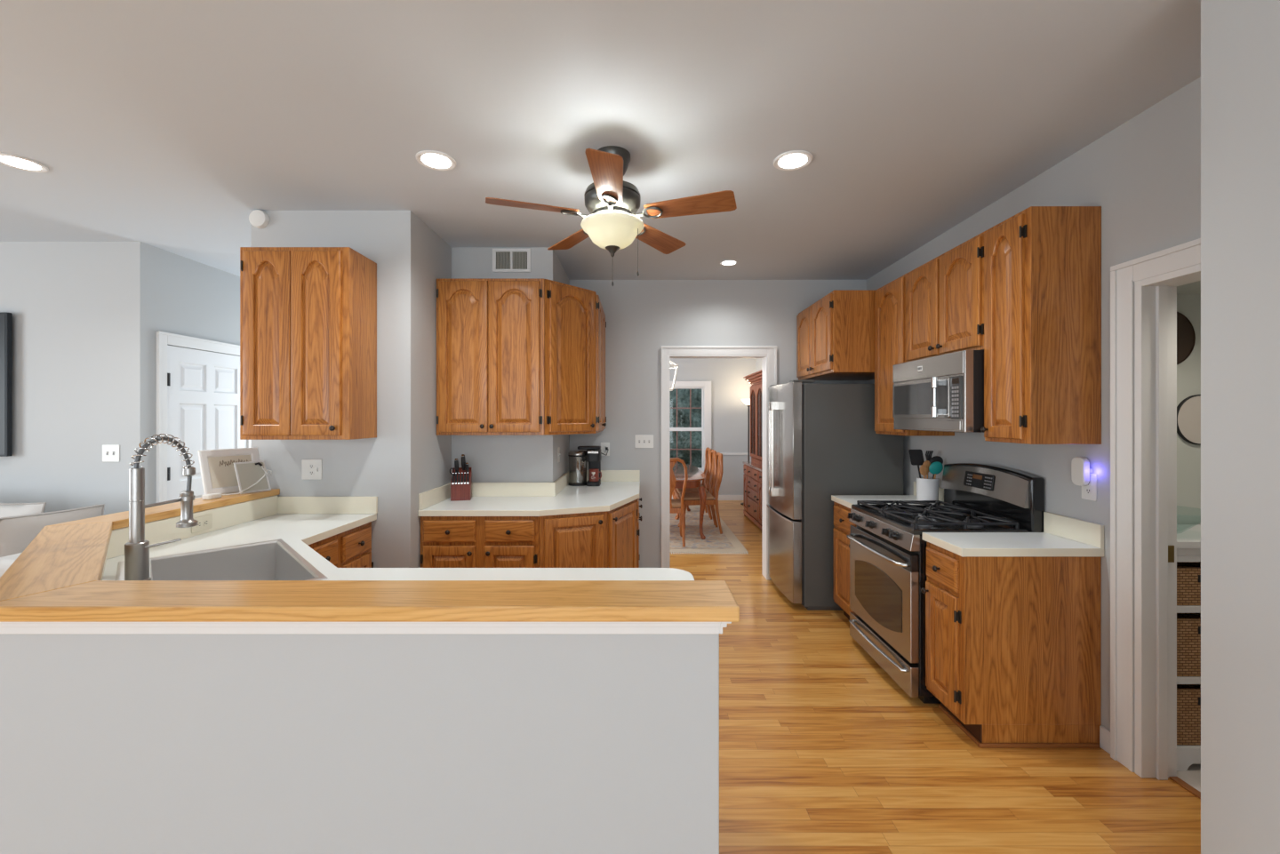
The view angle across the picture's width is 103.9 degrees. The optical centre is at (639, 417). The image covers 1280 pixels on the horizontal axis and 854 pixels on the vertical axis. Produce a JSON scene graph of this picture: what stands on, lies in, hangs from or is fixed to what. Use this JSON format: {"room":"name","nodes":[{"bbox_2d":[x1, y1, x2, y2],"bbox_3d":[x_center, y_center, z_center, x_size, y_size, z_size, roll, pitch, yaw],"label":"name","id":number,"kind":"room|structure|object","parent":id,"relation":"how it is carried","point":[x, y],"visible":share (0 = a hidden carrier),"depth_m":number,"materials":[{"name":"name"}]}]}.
{"room":"kitchen","nodes":[
{"label":"kitchen","id":0,"kind":"room"},
{"bbox_2d":[0,241,239,515],"bbox_3d":[-4.760,0.110,4.585,4.880,2.800,1.830,0,0,0],"label":"wall","id":1,"kind":"structure","parent":0,"point":[87,316],"depth_m":3.67,"materials":[{"name":"grey paint"}]},
{"bbox_2d":[0,312,12,456],"bbox_3d":[-5.300,-0.240,3.639,1.480,1.040,0.056,0,0,0],"label":"television","id":2,"kind":"object","parent":1,"relation":"attached to","point":[5,318],"visible":1,"depth_m":3.61,"materials":[{"name":"black"}]},
{"bbox_2d":[102,444,119,462],"bbox_3d":[-3.870,0.260,3.662,0.125,0.125,0.016,0,0,0],"label":"light switch","id":3,"kind":"object","parent":1,"relation":"attached to","point":[110,452],"visible":1,"depth_m":3.66,"materials":[{"name":"white plastic"}]},
{"bbox_2d":[156,331,251,503],"bbox_3d":[-3.645,0.427,4.260,0.030,2.165,0.950,0,0,0],"label":"trim","id":4,"kind":"structure","parent":1,"relation":"attached to","point":[164,339],"depth_m":3.83,"materials":[{"name":"white"}]},
{"bbox_2d":[167,344,247,500],"bbox_3d":[-3.661,0.472,4.259,0.060,2.065,0.796,0,0,0],"label":"door","id":5,"kind":"structure","parent":1,"relation":"in","point":[204,387],"depth_m":4.14,"materials":[{"name":"white"}]},
{"bbox_2d":[0,500,719,853],"bbox_3d":[-1.385,0.995,1.782,3.210,1.031,1.137,0,0,36],"label":"wall","id":6,"kind":"structure","parent":0,"point":[110,744],"depth_m":1.22,"materials":[{"name":"grey paint"}]},
{"bbox_2d":[100,556,106,580],"bbox_3d":[-1.869,0.538,1.726,0.013,0.116,1.073,0,0,-45],"label":"backsplash","id":7,"kind":"structure","parent":6,"relation":"attached to","point":[106,556],"depth_m":1.90,"materials":[{"name":"beige laminate"}]},
{"bbox_2d":[106,495,277,559],"bbox_3d":[-2.247,0.538,2.601,0.013,0.116,0.996,0,0,0],"label":"backsplash","id":8,"kind":"structure","parent":6,"relation":"attached to","point":[164,530],"depth_m":2.56,"materials":[{"name":"beige laminate"}]},
{"bbox_2d":[191,513,212,533],"bbox_3d":[-2.236,0.540,2.560,0.008,0.075,0.118,0,0,0],"label":"wall outlet","id":9,"kind":"object","parent":6,"relation":"attached to","point":[204,522],"visible":0.85,"depth_m":2.56,"materials":[{"name":"beige plastic"}]},
{"bbox_2d":[196,519,208,527],"bbox_3d":[-2.233,0.540,2.560,0.002,0.030,0.070,0,0,0],"label":"socket","id":10,"kind":"object","parent":9,"relation":"attached to","point":[202,523],"depth_m":2.56,"materials":[{"name":"beige plastic"}]},
{"bbox_2d":[0,622,731,634],"bbox_3d":[-1.385,0.502,1.742,3.267,0.046,1.136,0,0,34],"label":"trim","id":11,"kind":"structure","parent":6,"relation":"attached to","point":[5,628],"depth_m":1.21,"materials":[{"name":"white"}]},
{"bbox_2d":[0,488,739,622],"bbox_3d":[-1.367,0.460,1.768,3.298,0.036,1.191,0,0,35],"label":"countertop","id":12,"kind":"structure","parent":6,"relation":"on","point":[57,577],"depth_m":1.24,"materials":[{"name":"brown wood"}]},
{"bbox_2d":[124,433,198,580],"bbox_3d":[-1.765,0.326,1.895,0.153,0.531,0.261,0,0,0],"label":"spring faucet","id":13,"kind":"object","parent":12,"relation":"on","point":[137,550],"visible":1,"depth_m":1.80,"materials":[{"name":"silver metal"}]},
{"bbox_2d":[197,447,259,494],"bbox_3d":[-2.389,0.312,2.941,0.075,0.258,0.315,0,0,18],"label":"picture frame","id":14,"kind":"object","parent":12,"relation":"on","point":[218,473],"visible":0.65,"depth_m":2.89,"materials":[{"name":"white"}]},
{"bbox_2d":[208,455,251,488],"bbox_3d":[-2.394,0.313,2.943,0.044,0.176,0.233,0,0,18],"label":"print","id":15,"kind":"object","parent":14,"relation":"attached to","point":[221,473],"depth_m":2.90,"materials":[{"name":"white"}]},
{"bbox_2d":[201,462,271,499],"bbox_3d":[-2.300,0.354,2.880,0.061,0.174,0.386,0,0,14],"label":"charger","id":16,"kind":"object","parent":12,"relation":"on","point":[211,496],"visible":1,"depth_m":2.79,"materials":[{"name":"white plastic"}]},
{"bbox_2d":[233,460,271,494],"bbox_3d":[-2.297,0.351,2.974,0.065,0.181,0.170,0,0,18],"label":"frame","id":17,"kind":"object","parent":12,"relation":"on","point":[248,474],"visible":1,"depth_m":2.97,"materials":[{"name":"white"}]},
{"bbox_2d":[251,210,569,567],"bbox_3d":[-1.540,0.110,3.965,1.760,2.800,1.690,0,0,0],"label":"wall","id":18,"kind":"structure","parent":0,"point":[406,459],"depth_m":3.12,"materials":[{"name":"grey paint"}]},
{"bbox_2d":[248,209,269,228],"bbox_3d":[-2.362,-1.232,3.103,0.112,0.112,0.032,0,0,0],"label":"smoke detector","id":19,"kind":"object","parent":18,"relation":"attached to","point":[259,219],"visible":1,"depth_m":3.09,"materials":[{"name":"white plastic"}]},
{"bbox_2d":[240,247,376,439],"bbox_3d":[-1.942,-0.418,2.944,0.615,1.084,0.348,0,0,0],"label":"upper cabinet","id":20,"kind":"object","parent":18,"relation":"attached to","point":[308,315],"visible":1,"depth_m":2.80,"materials":[{"name":"brown wood"}]},
{"bbox_2d":[301,459,321,479],"bbox_3d":[-2.040,0.322,3.111,0.125,0.125,0.016,0,0,0],"label":"outlet","id":21,"kind":"object","parent":18,"relation":"attached to","point":[311,469],"visible":1,"depth_m":3.11,"materials":[{"name":"white plastic"}]},
{"bbox_2d":[277,496,377,513],"bbox_3d":[-1.942,0.543,3.109,0.623,0.106,0.018,0,0,0],"label":"backsplash","id":22,"kind":"structure","parent":18,"relation":"attached to","point":[285,505],"depth_m":3.10,"materials":[{"name":"beige laminate"}]},
{"bbox_2d":[418,483,450,510],"bbox_3d":[-1.416,0.543,3.514,0.018,0.106,0.568,0,0,0],"label":"backsplash","id":23,"kind":"structure","parent":18,"relation":"attached to","point":[429,498],"depth_m":3.43,"materials":[{"name":"beige laminate"}]},
{"bbox_2d":[436,278,544,435],"bbox_3d":[-1.046,-0.425,3.624,0.755,1.094,0.348,0,0,0],"label":"upper cabinet","id":24,"kind":"object","parent":18,"relation":"attached to","point":[491,332],"visible":0.99,"depth_m":3.48,"materials":[{"name":"brown wood"}]},
{"bbox_2d":[492,248,530,271],"bbox_3d":[-0.972,-1.190,3.794,0.290,0.176,0.012,0,0,0],"label":"air vent","id":25,"kind":"object","parent":18,"relation":"in","point":[503,260],"visible":1,"depth_m":3.79,"materials":[{"name":"white"}]},
{"bbox_2d":[471,482,555,496],"bbox_3d":[-1.023,0.543,3.789,0.766,0.106,0.018,0,0,0],"label":"backsplash","id":26,"kind":"structure","parent":18,"relation":"attached to","point":[478,489],"depth_m":3.78,"materials":[{"name":"beige laminate"}]},
{"bbox_2d":[553,470,569,495],"bbox_3d":[-0.649,0.543,4.244,0.018,0.106,0.889,0,0,0],"label":"backsplash","id":27,"kind":"structure","parent":18,"relation":"attached to","point":[563,482],"depth_m":4.13,"materials":[{"name":"beige laminate"}]},
{"bbox_2d":[544,279,595,435],"bbox_3d":[-0.513,-0.425,3.687,0.324,1.094,0.398,0,0,5],"label":"upper cabinet","id":28,"kind":"object","parent":18,"relation":"attached to","point":[570,310],"visible":1,"depth_m":3.65,"materials":[{"name":"brown wood"}]},
{"bbox_2d":[0,0,1200,279],"bbox_3d":[-1.550,-1.340,2.850,11.500,0.100,13.100,0,0,0],"label":"ceiling","id":29,"kind":"structure","parent":0,"point":[164,124],"depth_m":2.08,"materials":[{"name":"white paint"}]},
{"bbox_2d":[0,152,48,172],"bbox_3d":[-3.130,-1.285,2.530,0.190,0.010,0.190,0,0,0],"label":"recessed light","id":30,"kind":"object","parent":29,"relation":"in","point":[17,162],"visible":1,"depth_m":2.53,"materials":[{"name":"white"}]},
{"bbox_2d":[415,150,456,170],"bbox_3d":[-1.020,-1.285,2.510,0.190,0.010,0.190,0,0,0],"label":"recessed light","id":31,"kind":"object","parent":29,"relation":"in","point":[431,159],"visible":1,"depth_m":2.50,"materials":[{"name":"white"}]},
{"bbox_2d":[485,145,736,286],"bbox_3d":[-0.159,-0.968,2.499,1.173,0.644,1.115,0,0,-36],"label":"ceiling fan","id":32,"kind":"object","parent":29,"relation":"hanging from","point":[612,204],"visible":1,"depth_m":2.36,"materials":[{"name":"wood"}]},
{"bbox_2d":[669,360,679,391],"bbox_3d":[0.345,-0.835,7.000,0.370,0.909,0.370,0,0,0],"label":"lantern pendant","id":33,"kind":"object","parent":29,"relation":"hanging from","point":[676,365],"visible":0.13,"depth_m":6.89,"materials":[{"name":"white"}]},
{"bbox_2d":[720,259,737,265],"bbox_3d":[0.737,-1.285,4.160,0.150,0.010,0.150,0,0,0],"label":"recessed light","id":34,"kind":"object","parent":29,"relation":"in","point":[727,262],"visible":1,"depth_m":4.14,"materials":[{"name":"white"}]},
{"bbox_2d":[773,150,812,170],"bbox_3d":[0.765,-1.285,2.510,0.190,0.010,0.190,0,0,0],"label":"recessed light","id":35,"kind":"object","parent":29,"relation":"in","point":[792,160],"visible":1,"depth_m":2.50,"materials":[{"name":"white"}]},
{"bbox_2d":[669,358,762,495],"bbox_3d":[-0.080,0.110,7.045,4.640,2.800,4.470,0,0,0],"label":"wall","id":36,"kind":"structure","parent":0,"point":[729,413],"depth_m":9.16,"materials":[{"name":"grey paint"}]},
{"bbox_2d":[669,381,711,472],"bbox_3d":[0.715,0.185,9.175,1.230,1.710,0.150,0,0,0],"label":"window","id":37,"kind":"structure","parent":36,"relation":"in","point":[705,386],"depth_m":9.13,"materials":[{"name":"white"}]},
{"bbox_2d":[672,495,743,500],"bbox_3d":[-0.140,1.460,6.995,4.520,0.100,4.330,0,0,0],"label":"baseboard","id":38,"kind":"structure","parent":36,"relation":"attached to","point":[720,497],"depth_m":9.14,"materials":[{"name":"white"}]},
{"bbox_2d":[569,280,866,567],"bbox_3d":[0.790,0.110,4.750,2.900,2.800,0.120,0,0,0],"label":"wall","id":39,"kind":"structure","parent":0,"point":[643,316],"depth_m":4.69,"materials":[{"name":"grey paint"}]},
{"bbox_2d":[595,292,606,433],"bbox_3d":[-0.474,-0.425,4.275,0.366,1.094,0.826,0,0,0],"label":"upper cabinet","id":40,"kind":"object","parent":39,"relation":"attached to","point":[600,316],"visible":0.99,"depth_m":4.09,"materials":[{"name":"brown wood"}]},
{"bbox_2d":[600,442,609,455],"bbox_3d":[-0.325,0.295,4.686,0.085,0.125,0.008,0,0,0],"label":"wall outlet","id":41,"kind":"object","parent":39,"relation":"attached to","point":[604,445],"visible":0.96,"depth_m":4.68,"materials":[{"name":"white plastic"}]},
{"bbox_2d":[586,470,639,481],"bbox_3d":[-0.322,0.543,4.679,0.635,0.106,0.018,0,0,0],"label":"backsplash","id":42,"kind":"structure","parent":39,"relation":"attached to","point":[607,476],"depth_m":4.67,"materials":[{"name":"beige laminate"}]},
{"bbox_2d":[634,434,653,447],"bbox_3d":[0.040,0.222,4.682,0.172,0.122,0.016,0,0,0],"label":"light switch","id":43,"kind":"object","parent":39,"relation":"attached to","point":[641,441],"visible":1,"depth_m":4.68,"materials":[{"name":"white plastic"}]},
{"bbox_2d":[661,345,776,579],"bbox_3d":[0.735,0.421,4.745,1.080,2.177,0.170,0,0,0],"label":"trim","id":44,"kind":"structure","parent":39,"relation":"attached to","point":[768,354],"depth_m":4.67,"materials":[{"name":"white"}]},
{"bbox_2d":[669,500,1200,853],"bbox_3d":[-1.500,1.540,2.850,11.400,0.060,12.900,0,0,0],"label":"floor","id":45,"kind":"structure","parent":0,"point":[821,751],"depth_m":2.14,"materials":[{"name":"brown wood"}]},
{"bbox_2d":[0,552,21,577],"bbox_3d":[-4.780,1.110,3.100,3.100,0.800,1.040,0,0,0],"label":"sofa","id":46,"kind":"object","parent":45,"relation":"on","point":[5,562],"visible":0.02,"depth_m":2.62,"materials":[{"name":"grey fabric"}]},
{"bbox_2d":[0,502,46,517],"bbox_3d":[-4.168,0.808,3.283,0.474,0.494,0.175,0,0,5],"label":"sofa pillow","id":47,"kind":"object","parent":46,"relation":"on","point":[6,509],"visible":0.27,"depth_m":3.29,"materials":[{"name":"fabric"}]},
{"bbox_2d":[0,504,104,557],"bbox_3d":[-3.637,0.813,3.092,0.152,0.483,0.490,0,0,14],"label":"sofa pillow","id":48,"kind":"object","parent":46,"relation":"on","point":[17,532],"visible":0.34,"depth_m":2.96,"materials":[{"name":"grey fabric"}]},
{"bbox_2d":[308,521,373,567],"bbox_3d":[-1.933,1.073,2.785,0.630,0.875,0.661,0,0,0],"label":"base cabinet","id":49,"kind":"object","parent":45,"relation":"on","point":[350,548],"visible":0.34,"depth_m":2.86,"materials":[{"name":"brown"}]},
{"bbox_2d":[420,516,539,567],"bbox_3d":[-1.037,1.073,3.495,0.772,0.875,0.600,0,0,0],"label":"base cabinet","id":50,"kind":"object","parent":45,"relation":"on","point":[445,541],"visible":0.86,"depth_m":3.23,"materials":[{"name":"brown"}]},
{"bbox_2d":[539,511,607,567],"bbox_3d":[-0.436,1.073,3.510,0.426,0.875,0.540,0,0,0],"label":"base cabinet","id":51,"kind":"object","parent":45,"relation":"on","point":[571,540],"visible":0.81,"depth_m":3.31,"materials":[{"name":"brown wood"}]},
{"bbox_2d":[607,499,637,567],"bbox_3d":[-0.370,1.073,3.777,0.619,0.875,0.573,0,0,19],"label":"base cabinet","id":52,"kind":"object","parent":45,"relation":"on","point":[621,521],"visible":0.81,"depth_m":3.63,"materials":[{"name":"brown wood"}]},
{"bbox_2d":[636,497,642,567],"bbox_3d":[-0.305,1.073,4.325,0.650,0.875,0.723,0,0,0],"label":"base cabinet","id":53,"kind":"object","parent":45,"relation":"on","point":[638,517],"visible":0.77,"depth_m":3.98,"materials":[{"name":"brown"}]},
{"bbox_2d":[418,470,639,516],"bbox_3d":[-0.714,0.562,3.954,1.423,0.144,1.468,0,0,0],"label":"countertop","id":54,"kind":"structure","parent":53,"relation":"on","point":[617,488],"depth_m":3.67,"materials":[{"name":"white laminate"}]},
{"bbox_2d":[450,467,471,501],"bbox_3d":[-1.305,0.482,3.667,0.132,0.227,0.136,0,0,-14],"label":"knife block","id":55,"kind":"object","parent":54,"relation":"on","point":[460,492],"visible":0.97,"depth_m":3.61,"materials":[{"name":"red wood"}]},
{"bbox_2d":[568,446,608,486],"bbox_3d":[-0.469,0.424,4.529,0.300,0.342,0.364,0,0,12],"label":"coffee maker","id":56,"kind":"object","parent":54,"relation":"on","point":[593,453],"visible":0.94,"depth_m":4.39,"materials":[{"name":"black"}]},
{"bbox_2d":[589,468,601,481],"bbox_3d":[-0.399,0.506,4.408,0.100,0.108,0.089,0,0,-38],"label":"mug","id":57,"kind":"object","parent":56,"relation":"on","point":[594,473],"visible":1,"depth_m":4.37,"materials":[{"name":"red"}]},
{"bbox_2d":[669,504,748,553],"bbox_3d":[-0.020,1.504,7.082,2.460,0.010,3.075,0,0,0],"label":"rug","id":58,"kind":"object","parent":45,"relation":"on","point":[715,542],"visible":0.33,"depth_m":6.29,"materials":[{"name":"fabric"}]},
{"bbox_2d":[669,457,687,546],"bbox_3d":[0.315,0.980,6.060,0.517,1.037,0.577,0,0,0],"label":"dining chair","id":59,"kind":"object","parent":58,"relation":"on","point":[676,506],"visible":0.46,"depth_m":5.83,"materials":[{"name":"brown wood"}]},
{"bbox_2d":[672,464,706,539],"bbox_3d":[0.335,1.124,7.120,1.070,0.750,2.200,0,0,0],"label":"dining table","id":60,"kind":"object","parent":58,"relation":"on","point":[695,476],"visible":0.4,"depth_m":6.21,"materials":[{"name":"brown wood"}]},
{"bbox_2d":[672,447,711,518],"bbox_3d":[0.795,0.980,7.690,0.577,1.037,0.517,0,0,0],"label":"dining chair","id":61,"kind":"object","parent":58,"relation":"on","point":[708,450],"visible":0.35,"depth_m":7.68,"materials":[{"name":"brown wood"}]},
{"bbox_2d":[674,449,716,526],"bbox_3d":[0.795,0.980,7.170,0.577,1.037,0.517,0,0,0],"label":"dining chair","id":62,"kind":"object","parent":58,"relation":"on","point":[712,468],"visible":0.58,"depth_m":7.16,"materials":[{"name":"brown wood"}]},
{"bbox_2d":[677,452,723,534],"bbox_3d":[0.795,0.980,6.650,0.577,1.037,0.517,0,0,0],"label":"dining chair","id":63,"kind":"object","parent":58,"relation":"on","point":[691,499],"visible":0.61,"depth_m":6.46,"materials":[{"name":"brown wood"}]},
{"bbox_2d":[740,399,750,504],"bbox_3d":[1.890,0.594,8.720,0.280,1.832,0.280,0,0,0],"label":"floor lamp","id":64,"kind":"object","parent":45,"relation":"on","point":[747,402],"visible":0.59,"depth_m":8.71,"materials":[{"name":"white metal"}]},
{"bbox_2d":[742,369,762,530],"bbox_3d":[1.825,0.438,7.095,0.524,2.145,1.420,0,0,0],"label":"china hutch","id":65,"kind":"object","parent":45,"relation":"on","point":[753,469],"visible":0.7,"depth_m":7.25,"materials":[{"name":"brown wood"}]},
{"bbox_2d":[766,379,903,610],"bbox_3d":[1.583,0.607,4.285,0.945,1.806,0.760,0,0,0],"label":"refrigerator","id":66,"kind":"object","parent":45,"relation":"on","point":[823,442],"visible":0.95,"depth_m":3.91,"materials":[{"name":"grey"}]},
{"bbox_2d":[833,501,856,619],"bbox_3d":[1.779,1.073,3.617,0.678,0.875,0.462,0,0,0],"label":"base cabinet","id":67,"kind":"object","parent":45,"relation":"on","point":[842,525],"visible":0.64,"depth_m":3.66,"materials":[{"name":"brown"}]},
{"bbox_2d":[831,481,943,508],"bbox_3d":[1.793,0.562,3.618,0.650,0.144,0.465,0,0,0],"label":"countertop","id":68,"kind":"structure","parent":67,"relation":"on","point":[847,500],"depth_m":3.71,"materials":[{"name":"white laminate"}]},
{"bbox_2d":[915,476,939,504],"bbox_3d":[1.985,0.505,3.462,0.140,0.180,0.140,0,0,0],"label":"utensil crock","id":69,"kind":"object","parent":68,"relation":"on","point":[926,489],"visible":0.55,"depth_m":3.41,"materials":[{"name":"white"}]},
{"bbox_2d":[908,449,924,478],"bbox_3d":[1.924,0.403,3.478,0.105,0.363,0.030,0,0,0],"label":"turner","id":70,"kind":"object","parent":69,"relation":"in","point":[916,457],"visible":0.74,"depth_m":3.48,"materials":[{"name":"black"}]},
{"bbox_2d":[920,464,927,479],"bbox_3d":[1.948,0.454,3.432,0.069,0.262,0.024,0,0,-20],"label":"wooden spoon","id":71,"kind":"object","parent":69,"relation":"in","point":[924,470],"visible":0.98,"depth_m":3.42,"materials":[{"name":"brown wood"}]},
{"bbox_2d":[928,461,943,479],"bbox_3d":[2.017,0.441,3.415,0.084,0.286,0.048,0,0,27],"label":"spoon","id":72,"kind":"object","parent":69,"relation":"in","point":[936,468],"visible":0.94,"depth_m":3.41,"materials":[{"name":"teal plastic"}]},
{"bbox_2d":[846,463,1044,703],"bbox_3d":[1.730,0.895,2.997,0.773,1.230,0.765,0,0,0],"label":"gas range","id":73,"kind":"object","parent":45,"relation":"on","point":[888,577],"visible":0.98,"depth_m":2.84,"materials":[{"name":"silver"}]},
{"bbox_2d":[851,500,1027,535],"bbox_3d":[1.724,0.578,2.997,0.597,0.065,0.765,0,0,0],"label":"cooktop","id":74,"kind":"object","parent":73,"relation":"in","point":[955,516],"depth_m":2.88,"materials":[{"name":"black metal"}]},
{"bbox_2d":[920,542,1101,748],"bbox_3d":[1.779,1.073,2.448,0.678,0.875,0.318,0,0,0],"label":"base cabinet","id":75,"kind":"object","parent":45,"relation":"on","point":[1013,644],"visible":0.99,"depth_m":2.30,"materials":[{"name":"brown"}]},
{"bbox_2d":[922,512,1103,556],"bbox_3d":[1.793,0.562,2.446,0.650,0.144,0.323,0,0,0],"label":"countertop","id":76,"kind":"structure","parent":75,"relation":"on","point":[1061,536],"depth_m":2.39,"materials":[{"name":"white laminate"}]},
{"bbox_2d":[1176,524,1200,770],"bbox_3d":[2.575,1.019,2.309,0.634,0.982,0.342,0,0,0],"label":"storage shelf","id":77,"kind":"object","parent":45,"relation":"on","point":[1188,536],"visible":0.05,"depth_m":2.15,"materials":[{"name":"white"}]},
{"bbox_2d":[1176,613,1200,676],"bbox_3d":[2.497,0.992,2.296,0.400,0.246,0.283,0,0,0],"label":"wicker basket","id":78,"kind":"object","parent":77,"relation":"on","point":[1188,625],"visible":0.3,"depth_m":2.16,"materials":[{"name":"brown"}]},
{"bbox_2d":[1176,684,1200,745],"bbox_3d":[2.497,1.292,2.296,0.400,0.237,0.283,0,0,0],"label":"wicker basket","id":79,"kind":"object","parent":77,"relation":"on","point":[1188,696],"visible":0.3,"depth_m":2.16,"materials":[{"name":"brown"}]},
{"bbox_2d":[1176,561,1200,605],"bbox_3d":[2.497,0.728,2.296,0.400,0.162,0.283,0,0,0],"label":"wicker basket","id":80,"kind":"object","parent":77,"relation":"on","point":[1188,573],"visible":0.28,"depth_m":2.16,"materials":[{"name":"brown"}]},
{"bbox_3d":[-0.500,1.073,1.685,1.320,0.875,0.660,0,0,0],"label":"base cabinet","id":81,"kind":"object","parent":45,"relation":"on","visible":0},
{"bbox_2d":[100,495,694,580],"bbox_3d":[-1.026,0.557,2.230,2.453,0.154,1.776,0,0,0],"label":"countertop","id":82,"kind":"structure","parent":81,"relation":"on","point":[300,522],"depth_m":2.43,"materials":[{"name":"white laminate"}]},
{"bbox_2d":[115,538,327,580],"bbox_3d":[-1.649,0.703,1.957,0.555,0.223,0.840,0,0,-45],"label":"sink","id":83,"kind":"object","parent":82,"relation":"in","point":[270,560],"visible":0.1,"depth_m":2.25,"materials":[{"name":"ceramic"}]},
{"bbox_2d":[866,76,1200,730],"bbox_3d":[2.180,0.110,3.095,0.120,2.800,3.190,0,0,0],"label":"wall","id":84,"kind":"structure","parent":0,"point":[1144,174],"depth_m":2.28,"materials":[{"name":"grey paint"}]},
{"bbox_2d":[796,290,875,380],"bbox_3d":[1.773,-0.660,4.254,0.690,0.624,0.868,0,0,0],"label":"upper cabinet","id":85,"kind":"object","parent":84,"relation":"attached to","point":[836,333],"visible":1,"depth_m":3.82,"materials":[{"name":"brown wood"}]},
{"bbox_2d":[874,273,954,435],"bbox_3d":[1.947,-0.425,3.596,0.344,1.094,0.444,0,0,0],"label":"upper cabinet","id":86,"kind":"object","parent":84,"relation":"attached to","point":[890,300],"visible":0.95,"depth_m":3.60,"materials":[{"name":"brown wood"}]},
{"bbox_2d":[913,481,943,502],"bbox_3d":[2.109,0.543,3.618,0.018,0.106,0.464,0,0,0],"label":"backsplash","id":87,"kind":"structure","parent":84,"relation":"attached to","point":[940,491],"depth_m":3.51,"materials":[{"name":"beige laminate"}]},
{"bbox_2d":[905,231,984,361],"bbox_3d":[1.932,-0.665,2.991,0.374,0.614,0.764,0,0,0],"label":"upper cabinet","id":88,"kind":"object","parent":84,"relation":"attached to","point":[945,294],"visible":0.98,"depth_m":2.92,"materials":[{"name":"brown wood"}]},
{"bbox_2d":[892,350,983,432],"bbox_3d":[1.873,-0.139,2.982,0.491,0.433,0.736,0,0,0],"label":"microwave","id":89,"kind":"object","parent":88,"relation":"attached to","point":[941,393],"visible":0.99,"depth_m":2.79,"materials":[{"name":"silver"}]},
{"bbox_2d":[980,206,1101,444],"bbox_3d":[1.932,-0.425,2.455,0.374,1.094,0.306,0,0,0],"label":"upper cabinet","id":90,"kind":"object","parent":84,"relation":"attached to","point":[1043,264],"visible":1,"depth_m":2.30,"materials":[{"name":"brown wood"}]},
{"bbox_2d":[1043,512,1103,548],"bbox_3d":[2.109,0.543,2.447,0.018,0.106,0.322,0,0,0],"label":"backsplash","id":91,"kind":"structure","parent":84,"relation":"attached to","point":[1073,529],"depth_m":2.42,"materials":[{"name":"beige laminate"}]},
{"bbox_2d":[1071,456,1092,486],"bbox_3d":[2.095,0.255,2.380,0.032,0.136,0.082,0,0,0],"label":"night light","id":92,"kind":"object","parent":84,"relation":"attached to","point":[1081,470],"visible":1,"depth_m":2.37,"materials":[{"name":"white plastic"}]},
{"bbox_2d":[1081,473,1096,501],"bbox_3d":[2.116,0.325,2.362,0.008,0.125,0.078,0,0,0],"label":"wall outlet","id":93,"kind":"object","parent":84,"relation":"attached to","point":[1089,492],"visible":0.87,"depth_m":2.35,"materials":[{"name":"white plastic"}]},
{"bbox_2d":[1085,479,1091,494],"bbox_3d":[2.113,0.325,2.362,0.002,0.070,0.030,0,0,0],"label":"socket","id":94,"kind":"object","parent":93,"relation":"attached to","point":[1088,488],"depth_m":2.36,"materials":[{"name":"white plastic"}]},
{"bbox_2d":[1099,726,1110,754],"bbox_3d":[2.112,1.460,2.264,0.015,0.100,0.067,0,0,0],"label":"baseboard","id":95,"kind":"structure","parent":84,"relation":"attached to","point":[1104,732],"depth_m":2.27,"materials":[{"name":"white"}]},
{"bbox_2d":[1110,238,1200,780],"bbox_3d":[2.170,0.419,1.867,0.160,2.181,0.725,0,0,0],"label":"trim","id":96,"kind":"structure","parent":84,"relation":"attached to","point":[1143,290],"depth_m":2.10,"materials":[{"name":"white"}]},
{"bbox_2d":[1168,545,1174,562],"bbox_3d":[2.212,0.570,2.096,0.040,0.070,0.007,0,0,0],"label":"strike plate","id":97,"kind":"object","parent":96,"relation":"attached to","point":[1171,548],"visible":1,"depth_m":2.09,"materials":[{"name":"gold metal"}]},
{"bbox_2d":[1168,776,1200,799],"bbox_3d":[2.232,1.506,1.802,0.035,0.008,0.595,0,0,0],"label":"threshold","id":98,"kind":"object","parent":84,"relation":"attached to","point":[1178,780],"depth_m":2.04,"materials":[{"name":"brown"}]},
{"bbox_2d":[1176,280,1200,524],"bbox_3d":[2.870,0.410,2.050,1.260,2.200,1.100,0,0,0],"label":"wall","id":99,"kind":"structure","parent":0,"point":[1188,295],"depth_m":2.50,"materials":[{"name":"grey paint"}]},
{"bbox_2d":[1176,311,1195,364],"bbox_3d":[2.613,-0.395,2.492,0.284,0.284,0.016,0,0,0],"label":"round mirror","id":100,"kind":"object","parent":99,"relation":"attached to","point":[1186,335],"visible":0.4,"depth_m":2.49,"materials":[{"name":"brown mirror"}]},
{"bbox_2d":[1176,394,1200,445],"bbox_3d":[2.785,0.010,2.492,0.250,0.250,0.016,0,0,0],"label":"round mirror","id":101,"kind":"object","parent":99,"relation":"attached to","point":[1188,411],"visible":0.42,"depth_m":2.49,"materials":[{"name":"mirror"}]},
{"bbox_2d":[1200,0,1279,853],"bbox_3d":[2.910,0.110,-1.026,2.580,2.800,4.948,0,0,0],"label":"wall","id":102,"kind":"structure","parent":0,"point":[1240,39],"depth_m":1.36,"materials":[{"name":"grey paint"}]},
{"label":"outside","id":103,"kind":"structure","parent":0,"visible":0},
{"bbox_3d":[0.500,1.560,11.700,8.000,0.099,4.600,0,0,0],"label":"ground","id":104,"kind":"structure","parent":103,"visible":0},
{"bbox_2d":[669,388,701,467],"bbox_3d":[0.750,-0.190,11.956,5.500,3.400,2.088,0,0,0],"label":"hedge","id":105,"kind":"object","parent":104,"relation":"on","point":[683,394],"visible":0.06,"depth_m":11.41,"materials":[{"name":"green plant"}]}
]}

